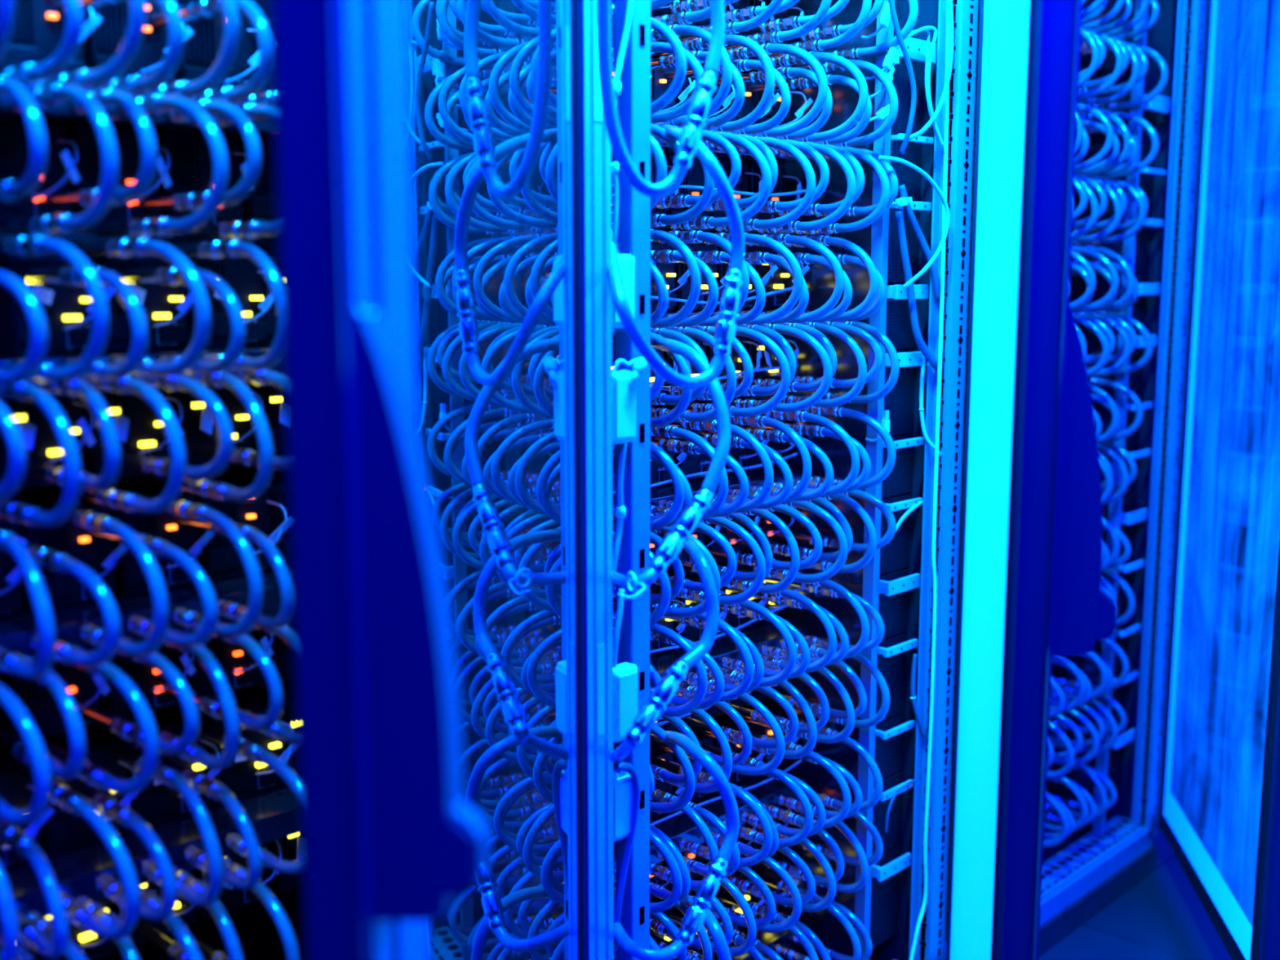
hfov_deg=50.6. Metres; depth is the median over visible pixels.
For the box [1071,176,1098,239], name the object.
loop
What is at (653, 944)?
loop
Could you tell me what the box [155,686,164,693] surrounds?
indicator light
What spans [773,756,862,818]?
loop
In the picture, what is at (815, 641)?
loop
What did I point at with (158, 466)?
loop
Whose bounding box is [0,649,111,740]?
server
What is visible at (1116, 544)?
loop
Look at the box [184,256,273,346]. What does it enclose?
server
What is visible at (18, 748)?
loop
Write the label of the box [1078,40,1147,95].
loop
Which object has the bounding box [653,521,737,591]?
loop
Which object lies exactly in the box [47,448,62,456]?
indicator light
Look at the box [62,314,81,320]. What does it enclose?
indicator light
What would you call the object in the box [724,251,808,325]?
loop
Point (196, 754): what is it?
loop
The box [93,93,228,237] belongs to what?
loop
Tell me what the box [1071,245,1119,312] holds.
loop
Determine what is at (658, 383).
loop
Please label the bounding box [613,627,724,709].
loop
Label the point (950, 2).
cable
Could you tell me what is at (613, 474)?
socket
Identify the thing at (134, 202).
indicator light
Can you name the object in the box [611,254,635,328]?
junction box
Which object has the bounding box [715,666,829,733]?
loop
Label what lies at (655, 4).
loop
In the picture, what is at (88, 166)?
server
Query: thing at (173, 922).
loop
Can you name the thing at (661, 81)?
indicator light
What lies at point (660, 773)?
loop
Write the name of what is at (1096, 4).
loop
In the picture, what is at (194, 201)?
loop
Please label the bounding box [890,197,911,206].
connector
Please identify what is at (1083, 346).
loop
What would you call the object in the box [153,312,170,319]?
indicator light
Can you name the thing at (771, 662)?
loop
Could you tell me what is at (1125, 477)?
loop
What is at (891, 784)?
module
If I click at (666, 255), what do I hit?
loop
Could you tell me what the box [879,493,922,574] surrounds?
module
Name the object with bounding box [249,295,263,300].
indicator light
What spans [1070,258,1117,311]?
loop
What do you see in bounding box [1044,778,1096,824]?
loop
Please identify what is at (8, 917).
loop
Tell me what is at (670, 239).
loop
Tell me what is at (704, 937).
loop
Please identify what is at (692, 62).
loop
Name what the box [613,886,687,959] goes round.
loop
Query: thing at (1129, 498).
bracket
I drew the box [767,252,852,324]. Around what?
loop
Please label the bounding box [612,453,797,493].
lead
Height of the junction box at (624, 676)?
0.078 m
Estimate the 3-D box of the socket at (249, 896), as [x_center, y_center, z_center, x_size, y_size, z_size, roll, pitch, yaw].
[-0.389,0.412,1.359,0.002,0.020,0.019,8,12,43]
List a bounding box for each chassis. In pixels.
[0,78,274,141]
[0,344,283,386]
[0,567,291,661]
[0,783,301,932]
[611,142,814,164]
[612,467,802,507]
[613,774,803,883]
[649,308,812,315]
[649,622,806,687]
[696,917,796,959]
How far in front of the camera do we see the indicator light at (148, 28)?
1.19 m
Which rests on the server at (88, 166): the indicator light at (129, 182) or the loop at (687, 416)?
the indicator light at (129, 182)
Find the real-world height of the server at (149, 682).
0.084 m
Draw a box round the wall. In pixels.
[141,0,1207,537]
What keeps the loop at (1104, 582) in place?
attached to the chassis
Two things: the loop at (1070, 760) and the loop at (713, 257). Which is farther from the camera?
the loop at (1070, 760)
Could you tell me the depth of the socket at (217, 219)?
1.26 m
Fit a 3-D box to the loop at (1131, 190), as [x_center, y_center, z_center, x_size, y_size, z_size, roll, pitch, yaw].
[0.754,-0.454,2.288,0.206,0.113,0.015,8,12,43]
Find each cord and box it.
[611,162,619,254]
[612,588,625,667]
[613,0,633,108]
[613,762,639,949]
[628,356,648,392]
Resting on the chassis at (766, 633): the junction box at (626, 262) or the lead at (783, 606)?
the lead at (783, 606)
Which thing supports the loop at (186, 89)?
attached to the chassis at (60, 113)
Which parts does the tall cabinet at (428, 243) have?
cheek plate, lock trim, handle, glass pane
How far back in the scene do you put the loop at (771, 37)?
1.60 m
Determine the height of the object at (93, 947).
0.084 m
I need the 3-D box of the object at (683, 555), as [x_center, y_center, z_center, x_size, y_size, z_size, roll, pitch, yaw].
[-0.004,0.063,1.848,0.257,0.084,0.074,8,12,43]
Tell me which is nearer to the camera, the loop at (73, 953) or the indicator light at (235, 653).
the loop at (73, 953)
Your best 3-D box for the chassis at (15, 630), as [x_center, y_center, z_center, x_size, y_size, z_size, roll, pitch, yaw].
[-0.598,0.110,1.302,0.400,0.027,0.491,8,12,43]
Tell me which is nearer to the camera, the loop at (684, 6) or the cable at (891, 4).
the loop at (684, 6)
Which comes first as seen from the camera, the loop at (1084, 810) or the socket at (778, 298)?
the socket at (778, 298)
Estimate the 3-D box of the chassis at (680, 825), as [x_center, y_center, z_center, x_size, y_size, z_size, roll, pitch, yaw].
[-0.080,0.448,1.900,0.400,0.027,0.491,8,12,43]
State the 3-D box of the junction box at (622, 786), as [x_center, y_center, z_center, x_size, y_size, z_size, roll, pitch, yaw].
[-0.024,0.343,1.421,0.022,0.068,0.036,8,12,43]
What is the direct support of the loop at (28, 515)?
attached to the chassis at (251, 351)
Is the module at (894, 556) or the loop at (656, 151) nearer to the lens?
the loop at (656, 151)
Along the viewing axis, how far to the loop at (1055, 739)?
2.34 m
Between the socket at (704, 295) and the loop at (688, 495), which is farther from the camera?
the socket at (704, 295)
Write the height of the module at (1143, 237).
0.107 m
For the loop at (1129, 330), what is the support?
attached to the chassis
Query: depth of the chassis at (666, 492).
1.76 m
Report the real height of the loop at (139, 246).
0.113 m
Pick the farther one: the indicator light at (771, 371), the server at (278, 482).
the indicator light at (771, 371)
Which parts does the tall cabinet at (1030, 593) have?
post, cheek plate, mounting rail, panel, perforated post, glass pane, handle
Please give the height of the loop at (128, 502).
0.113 m
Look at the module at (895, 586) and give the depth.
1.90 m
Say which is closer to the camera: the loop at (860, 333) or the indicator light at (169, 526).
the indicator light at (169, 526)
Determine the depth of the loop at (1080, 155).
2.08 m
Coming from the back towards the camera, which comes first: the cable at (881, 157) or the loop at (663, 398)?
the cable at (881, 157)
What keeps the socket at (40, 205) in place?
attached to the server at (15, 145)
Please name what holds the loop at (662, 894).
attached to the chassis at (680, 825)
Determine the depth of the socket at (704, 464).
1.79 m
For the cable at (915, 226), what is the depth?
1.78 m
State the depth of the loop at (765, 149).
1.56 m
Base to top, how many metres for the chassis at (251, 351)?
0.027 m
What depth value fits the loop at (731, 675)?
1.65 m
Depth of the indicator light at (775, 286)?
1.86 m
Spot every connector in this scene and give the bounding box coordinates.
[855,104,889,125]
[861,2,890,39]
[864,46,895,79]
[865,409,889,442]
[869,66,894,98]
[884,45,899,73]
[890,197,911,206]
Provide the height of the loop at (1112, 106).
0.113 m
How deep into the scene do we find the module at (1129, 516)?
2.43 m
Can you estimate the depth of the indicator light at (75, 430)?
1.18 m
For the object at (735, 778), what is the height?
0.084 m
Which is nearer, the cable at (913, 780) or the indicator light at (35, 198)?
the indicator light at (35, 198)
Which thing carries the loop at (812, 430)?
attached to the chassis at (666, 492)
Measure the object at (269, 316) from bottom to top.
0.084 m
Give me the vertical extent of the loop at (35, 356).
0.090 m
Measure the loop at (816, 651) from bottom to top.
0.113 m
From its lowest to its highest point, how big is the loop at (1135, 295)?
0.090 m
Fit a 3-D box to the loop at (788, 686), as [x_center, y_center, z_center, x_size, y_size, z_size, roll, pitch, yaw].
[0.150,0.299,1.762,0.016,0.113,0.205,-8,12,-44]
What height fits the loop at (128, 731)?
0.089 m
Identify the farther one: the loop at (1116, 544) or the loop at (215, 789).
the loop at (1116, 544)
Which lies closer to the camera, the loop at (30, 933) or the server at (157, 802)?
the loop at (30, 933)
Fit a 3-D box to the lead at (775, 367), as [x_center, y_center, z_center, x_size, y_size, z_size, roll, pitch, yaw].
[0.064,-0.128,1.696,0.016,0.024,0.470,8,11,42]
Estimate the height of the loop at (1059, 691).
0.090 m
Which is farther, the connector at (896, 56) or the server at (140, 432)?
the connector at (896, 56)
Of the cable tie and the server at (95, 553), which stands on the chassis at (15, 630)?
the server at (95, 553)
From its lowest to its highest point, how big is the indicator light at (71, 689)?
0.004 m
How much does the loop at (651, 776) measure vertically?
0.090 m
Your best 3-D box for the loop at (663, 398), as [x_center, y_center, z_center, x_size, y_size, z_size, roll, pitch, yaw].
[0.005,-0.132,1.552,0.196,0.090,0.015,8,12,43]
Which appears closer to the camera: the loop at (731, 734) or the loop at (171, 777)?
the loop at (171, 777)
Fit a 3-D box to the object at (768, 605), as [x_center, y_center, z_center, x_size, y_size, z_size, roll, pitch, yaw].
[0.115,0.153,1.988,0.257,0.084,0.074,8,12,43]
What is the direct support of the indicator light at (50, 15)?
on the server at (38, 29)
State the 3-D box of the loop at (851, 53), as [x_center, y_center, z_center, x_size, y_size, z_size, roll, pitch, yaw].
[0.266,-0.599,1.747,0.212,0.113,0.015,8,11,43]
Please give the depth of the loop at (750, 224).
1.58 m
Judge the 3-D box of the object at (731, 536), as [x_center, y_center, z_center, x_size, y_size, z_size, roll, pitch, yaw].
[0.052,0.054,1.907,0.257,0.084,0.074,8,12,43]
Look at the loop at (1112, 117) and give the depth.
2.17 m
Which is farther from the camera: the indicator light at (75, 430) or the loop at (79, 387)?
the indicator light at (75, 430)
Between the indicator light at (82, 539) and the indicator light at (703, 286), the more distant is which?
the indicator light at (703, 286)
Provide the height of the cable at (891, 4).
0.197 m
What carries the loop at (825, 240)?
attached to the chassis at (668, 313)
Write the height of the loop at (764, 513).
0.112 m
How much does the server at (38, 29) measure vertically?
0.084 m
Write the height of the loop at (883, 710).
0.112 m
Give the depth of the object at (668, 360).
1.73 m
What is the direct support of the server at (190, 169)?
attached to the chassis at (60, 113)
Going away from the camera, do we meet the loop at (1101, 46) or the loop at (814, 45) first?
the loop at (814, 45)
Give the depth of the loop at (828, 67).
1.70 m
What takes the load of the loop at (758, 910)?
attached to the chassis at (767, 939)
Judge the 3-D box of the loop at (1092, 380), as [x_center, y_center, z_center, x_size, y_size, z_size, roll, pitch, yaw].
[0.769,-0.124,2.351,0.209,0.113,0.016,8,11,41]
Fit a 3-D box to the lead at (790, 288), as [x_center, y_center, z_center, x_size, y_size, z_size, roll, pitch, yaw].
[0.064,-0.229,1.681,0.018,0.022,0.470,8,12,44]
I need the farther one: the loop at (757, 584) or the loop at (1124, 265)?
the loop at (1124, 265)
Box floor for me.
[174,528,1231,959]
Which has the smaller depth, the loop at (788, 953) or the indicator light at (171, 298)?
the indicator light at (171, 298)
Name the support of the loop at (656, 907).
attached to the chassis at (680, 825)
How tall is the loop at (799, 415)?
0.113 m
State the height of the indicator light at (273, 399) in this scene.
0.005 m
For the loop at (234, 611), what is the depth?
1.16 m
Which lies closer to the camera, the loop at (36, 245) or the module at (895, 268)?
the loop at (36, 245)
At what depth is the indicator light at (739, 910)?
1.95 m
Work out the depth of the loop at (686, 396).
1.46 m
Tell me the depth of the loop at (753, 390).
1.62 m
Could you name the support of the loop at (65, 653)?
attached to the chassis at (15, 630)
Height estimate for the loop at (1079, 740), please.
0.090 m
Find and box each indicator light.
[12,414,26,421]
[26,277,42,283]
[33,196,44,201]
[46,12,58,19]
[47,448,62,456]
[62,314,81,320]
[66,686,76,693]
[71,427,79,434]
[79,536,89,542]
[79,931,97,942]
[80,297,90,302]
[108,408,119,414]
[126,179,135,185]
[127,200,137,205]
[138,440,155,447]
[144,25,151,31]
[146,4,150,10]
[152,668,159,674]
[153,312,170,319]
[154,421,162,426]
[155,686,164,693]
[166,524,177,530]
[168,296,183,301]
[174,901,180,909]
[191,402,204,408]
[192,764,205,770]
[232,650,243,657]
[233,433,237,439]
[235,414,248,420]
[242,311,252,316]
[245,513,256,519]
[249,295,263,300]
[254,762,266,768]
[268,741,281,749]
[270,396,282,402]
[288,832,299,838]
[290,720,297,728]
[649,377,654,382]
[659,79,666,83]
[666,273,675,276]
[688,853,694,858]
[692,191,698,195]
[701,284,708,288]
[734,908,742,913]
[745,92,751,96]
[768,368,778,372]
[772,197,778,200]
[773,284,783,288]
[781,273,789,276]
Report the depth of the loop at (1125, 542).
2.33 m
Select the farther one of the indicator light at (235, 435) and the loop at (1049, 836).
the loop at (1049, 836)
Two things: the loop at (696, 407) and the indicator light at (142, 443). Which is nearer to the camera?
the indicator light at (142, 443)
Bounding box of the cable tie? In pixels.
[617,571,645,598]
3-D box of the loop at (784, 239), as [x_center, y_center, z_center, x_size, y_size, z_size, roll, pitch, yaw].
[0.166,-0.252,1.695,0.209,0.113,0.016,8,11,41]
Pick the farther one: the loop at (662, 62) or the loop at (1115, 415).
the loop at (1115, 415)
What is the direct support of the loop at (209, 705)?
attached to the chassis at (15, 630)
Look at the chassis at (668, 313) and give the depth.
1.74 m
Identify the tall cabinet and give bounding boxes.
[0,0,588,959]
[613,0,1116,959]
[944,0,1279,959]
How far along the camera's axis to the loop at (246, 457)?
1.19 m
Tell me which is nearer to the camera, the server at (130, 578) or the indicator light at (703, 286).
the server at (130, 578)
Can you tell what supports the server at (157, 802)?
on the chassis at (273, 814)
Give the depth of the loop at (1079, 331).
2.14 m
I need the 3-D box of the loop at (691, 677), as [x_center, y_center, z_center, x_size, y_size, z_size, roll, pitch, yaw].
[0.076,0.212,1.678,0.196,0.090,0.015,8,12,43]
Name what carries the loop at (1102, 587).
attached to the chassis
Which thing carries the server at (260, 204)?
attached to the chassis at (60, 113)
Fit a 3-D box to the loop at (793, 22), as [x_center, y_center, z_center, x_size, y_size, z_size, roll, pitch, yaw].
[0.176,-0.598,1.662,0.199,0.090,0.016,8,11,41]
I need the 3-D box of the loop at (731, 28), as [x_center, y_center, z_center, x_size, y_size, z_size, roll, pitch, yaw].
[0.092,-0.573,1.574,0.202,0.112,0.016,8,12,43]
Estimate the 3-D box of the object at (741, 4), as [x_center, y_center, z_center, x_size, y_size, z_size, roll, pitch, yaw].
[0.052,-0.606,1.809,0.257,0.084,0.074,8,12,43]
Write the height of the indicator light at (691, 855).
0.004 m
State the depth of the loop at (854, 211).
1.74 m
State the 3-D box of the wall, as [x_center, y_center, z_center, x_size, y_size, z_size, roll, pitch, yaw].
[-0.233,-0.686,3.126,0.030,2.620,7.500,8,12,43]
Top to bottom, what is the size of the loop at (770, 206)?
0.090 m
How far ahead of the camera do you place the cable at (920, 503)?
1.83 m
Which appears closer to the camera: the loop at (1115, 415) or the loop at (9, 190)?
the loop at (9, 190)
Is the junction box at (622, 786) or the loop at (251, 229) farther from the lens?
the junction box at (622, 786)
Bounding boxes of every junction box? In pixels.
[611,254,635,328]
[611,358,636,444]
[612,662,637,742]
[613,771,632,841]
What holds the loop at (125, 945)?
attached to the chassis at (273, 814)
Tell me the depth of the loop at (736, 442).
1.62 m
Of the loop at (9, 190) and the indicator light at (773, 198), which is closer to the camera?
the loop at (9, 190)
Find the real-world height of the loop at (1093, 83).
0.090 m
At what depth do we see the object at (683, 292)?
1.74 m
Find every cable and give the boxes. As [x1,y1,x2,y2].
[8,761,140,940]
[596,0,724,197]
[607,122,744,389]
[610,531,719,764]
[612,337,730,589]
[612,442,626,571]
[613,730,739,959]
[680,895,731,959]
[878,155,950,288]
[884,777,921,832]
[888,0,916,154]
[894,210,937,370]
[895,499,923,532]
[897,184,940,302]
[906,26,945,147]
[909,0,953,140]
[910,653,926,737]
[911,29,938,141]
[919,355,942,456]
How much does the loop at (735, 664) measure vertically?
0.089 m
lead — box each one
[611,183,806,196]
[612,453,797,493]
[649,287,792,304]
[649,364,798,388]
[649,605,788,653]
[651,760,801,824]
[655,708,703,725]
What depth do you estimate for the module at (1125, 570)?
2.45 m
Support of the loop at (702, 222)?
attached to the chassis at (745, 157)
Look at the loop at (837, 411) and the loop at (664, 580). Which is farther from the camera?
the loop at (837, 411)
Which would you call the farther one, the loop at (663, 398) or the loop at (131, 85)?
the loop at (663, 398)
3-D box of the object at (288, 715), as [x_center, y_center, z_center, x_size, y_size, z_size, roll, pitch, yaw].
[-0.404,0.255,1.455,0.257,0.084,0.074,8,12,43]
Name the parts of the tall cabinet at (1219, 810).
panel, rail, cheek plate, mounting rail, panel, perforated post, rail, glass pane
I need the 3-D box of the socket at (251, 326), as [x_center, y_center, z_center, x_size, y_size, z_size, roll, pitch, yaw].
[-0.375,-0.142,1.292,0.002,0.020,0.019,8,12,43]
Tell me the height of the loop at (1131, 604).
0.113 m
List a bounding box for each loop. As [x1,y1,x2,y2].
[0,0,14,60]
[0,0,83,86]
[0,77,46,202]
[0,83,118,235]
[0,234,108,383]
[0,269,47,385]
[0,381,80,527]
[0,401,26,502]
[0,528,55,679]
[0,652,85,781]
[0,684,51,826]
[0,819,69,959]
[0,863,19,959]
[0,938,19,959]
[6,542,120,667]
[22,909,87,959]
[24,378,120,492]
[26,265,147,380]
[40,502,168,657]
[40,642,159,795]
[41,0,146,89]
[47,88,156,208]
[48,893,139,959]
[56,0,183,96]
[59,778,177,921]
[62,375,186,514]
[71,236,210,377]
[77,635,199,755]
[88,529,217,648]
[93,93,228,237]
[97,879,203,959]
[101,738,223,906]
[120,266,245,375]
[120,373,234,479]
[123,629,239,769]
[133,492,263,638]
[136,865,243,959]
[140,0,239,98]
[140,98,262,211]
[149,0,271,103]
[151,371,273,502]
[158,755,262,890]
[164,621,283,730]
[168,239,282,373]
[174,515,292,630]
[181,102,277,239]
[189,851,299,959]
[191,0,272,106]
[194,368,287,470]
[198,720,302,875]
[208,615,297,746]
[611,0,674,15]
[611,0,731,35]
[611,14,686,115]
[611,24,732,127]
[611,40,703,124]
[611,123,684,206]
[611,126,714,227]
[611,127,741,208]
[611,133,666,224]
[611,261,668,329]
[611,328,664,402]
[612,228,701,329]
[612,440,684,530]
[612,444,693,526]
[612,526,720,617]
[612,528,684,604]
[612,530,671,628]
[612,612,707,716]
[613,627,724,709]
[613,822,691,901]
[613,828,682,912]
[613,861,733,951]
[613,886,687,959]
[614,704,732,793]
[649,327,736,422]
[649,328,708,405]
[649,331,692,427]
[649,424,728,520]
[649,438,749,517]
[649,516,765,604]
[649,613,764,693]
[649,662,666,719]
[649,693,752,765]
[649,715,702,783]
[649,724,695,813]
[649,755,773,866]
[649,764,654,798]
[649,787,718,890]
[649,854,756,956]
[649,933,712,959]
[649,935,660,949]
[650,0,739,17]
[650,33,774,132]
[650,50,745,128]
[650,129,772,230]
[650,229,749,328]
[650,248,718,328]
[650,326,753,400]
[650,881,712,959]
[651,680,785,775]
[651,795,740,878]
[652,325,791,417]
[652,602,754,701]
[653,0,782,43]
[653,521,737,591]
[653,852,776,928]
[653,938,699,959]
[656,133,777,211]
[663,58,791,135]
[663,906,765,959]
[664,231,803,326]
[664,433,793,509]
[666,769,778,857]
[668,512,773,581]
[669,418,773,513]
[673,508,799,593]
[675,135,816,231]
[676,674,799,748]
[678,250,765,327]
[685,0,799,26]
[686,599,810,679]
[688,842,801,933]
[693,667,817,759]
[695,324,832,413]
[699,42,827,137]
[699,742,813,847]
[701,137,829,213]
[702,0,831,51]
[703,591,796,686]
[705,427,834,501]
[706,324,796,396]
[706,503,822,570]
[708,233,844,324]
[715,66,832,139]
[715,415,811,504]
[715,500,848,582]
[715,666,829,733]
[715,889,818,959]
[718,323,837,392]
[719,924,783,959]
[721,140,856,233]
[723,724,851,828]
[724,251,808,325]
[725,891,831,959]
[726,587,848,666]
[726,833,815,906]
[730,822,835,912]
[734,0,849,35]
[734,497,853,560]
[735,322,866,408]
[736,580,836,672]
[737,768,826,836]
[739,870,861,959]
[740,816,844,885]
[741,655,855,743]
[744,422,871,493]
[746,234,878,323]
[748,0,871,59]
[748,74,871,145]
[752,493,876,573]
[752,648,866,719]
[755,50,868,142]
[755,142,864,215]
[756,145,889,235]
[756,321,883,388]
[758,410,860,497]
[762,873,872,959]
[764,577,884,653]
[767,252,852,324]
[768,648,889,728]
[772,713,883,811]
[773,253,885,322]
[773,320,899,404]
[773,489,896,551]
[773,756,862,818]
[774,571,869,659]
[778,0,884,43]
[778,0,918,66]
[778,800,883,866]
[779,147,898,217]
[782,804,868,893]
[794,58,897,146]
[795,406,896,489]
[1043,791,1069,847]
[1044,758,1106,818]
[1044,768,1088,832]
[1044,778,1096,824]
[1044,793,1074,839]
[1045,763,1116,811]
[1046,720,1074,778]
[1047,738,1053,768]
[1048,678,1065,718]
[1048,688,1126,736]
[1048,699,1105,746]
[1049,655,1086,712]
[1049,658,1092,706]
[1049,705,1099,765]
[1050,652,1108,701]
[1050,653,1113,696]
[1050,693,1118,754]
[1051,637,1128,690]
[1053,714,1083,759]
[1070,249,1095,310]
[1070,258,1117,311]
[1070,262,1093,311]
[1071,173,1107,227]
[1071,173,1121,243]
[1071,175,1126,230]
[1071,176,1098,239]
[1071,177,1146,244]
[1071,177,1147,231]
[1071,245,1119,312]
[1072,178,1087,220]
[1072,312,1115,364]
[1073,315,1109,376]
[1074,102,1114,171]
[1074,120,1119,173]
[1075,107,1131,175]
[1075,113,1083,153]
[1075,127,1088,164]
[1075,311,1131,377]
[1076,244,1134,312]
[1076,326,1086,347]
[1077,30,1123,99]
[1077,37,1139,106]
[1078,27,1099,87]
[1078,34,1128,89]
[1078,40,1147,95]
[1078,333,1086,359]
[1079,27,1106,77]
[1080,0,1124,30]
[1080,42,1168,111]
[1080,111,1159,177]
[1081,0,1104,17]
[1081,0,1107,25]
[1084,124,1137,177]
[1085,311,1137,362]
[1085,311,1152,374]
[1087,259,1139,311]
[1088,377,1142,441]
[1088,383,1119,444]
[1089,0,1132,33]
[1090,393,1120,442]
[1093,408,1102,438]
[1097,441,1137,489]
[1097,444,1128,505]
[1097,451,1112,491]
[1098,458,1113,503]
[1100,576,1116,603]
[1100,583,1116,616]
[1101,541,1110,571]
[1101,568,1135,626]
[1102,0,1148,36]
[1102,517,1119,568]
[1102,525,1130,568]
[1102,544,1103,561]
[1112,0,1159,39]
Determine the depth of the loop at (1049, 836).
2.28 m
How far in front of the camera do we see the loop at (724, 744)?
1.59 m
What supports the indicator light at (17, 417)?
on the server at (42, 445)
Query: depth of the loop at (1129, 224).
2.27 m
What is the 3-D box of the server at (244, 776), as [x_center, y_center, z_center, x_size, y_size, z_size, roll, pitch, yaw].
[-0.452,0.263,1.405,0.257,0.084,0.074,8,12,43]
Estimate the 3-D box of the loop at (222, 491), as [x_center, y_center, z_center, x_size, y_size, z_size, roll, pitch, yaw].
[-0.369,-0.039,1.165,0.016,0.113,0.205,-8,12,-44]
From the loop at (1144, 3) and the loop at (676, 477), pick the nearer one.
the loop at (676, 477)
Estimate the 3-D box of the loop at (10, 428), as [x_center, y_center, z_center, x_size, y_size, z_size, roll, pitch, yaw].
[-0.513,-0.029,1.019,0.199,0.090,0.016,8,11,41]
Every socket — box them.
[0,590,10,613]
[32,194,48,217]
[65,324,88,348]
[81,576,102,599]
[127,199,141,221]
[140,446,161,457]
[153,683,174,706]
[155,322,177,345]
[168,562,189,585]
[180,797,190,813]
[213,214,226,224]
[226,78,246,86]
[233,663,253,688]
[243,878,261,902]
[244,320,257,342]
[257,766,275,789]
[613,474,614,490]
[657,466,666,482]
[700,460,711,476]
[701,291,708,306]
[737,615,748,628]
[739,454,750,466]
[773,293,783,305]
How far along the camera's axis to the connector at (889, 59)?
1.70 m
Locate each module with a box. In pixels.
[871,770,913,855]
[873,712,915,783]
[875,631,917,720]
[878,568,919,639]
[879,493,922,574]
[881,433,924,498]
[884,349,926,435]
[885,284,928,349]
[887,200,931,283]
[890,133,933,201]
[891,37,936,136]
[1106,725,1135,801]
[1109,666,1138,729]
[1112,619,1141,671]
[1115,555,1144,619]
[1119,505,1147,558]
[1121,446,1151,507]
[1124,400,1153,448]
[1127,333,1157,400]
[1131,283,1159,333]
[1133,218,1164,282]
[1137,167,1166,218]
[1139,94,1170,168]
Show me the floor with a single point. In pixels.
(1162, 917)
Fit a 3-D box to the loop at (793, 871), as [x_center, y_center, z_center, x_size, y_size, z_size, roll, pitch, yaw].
[0.202,0.498,1.856,0.192,0.090,0.015,8,12,44]

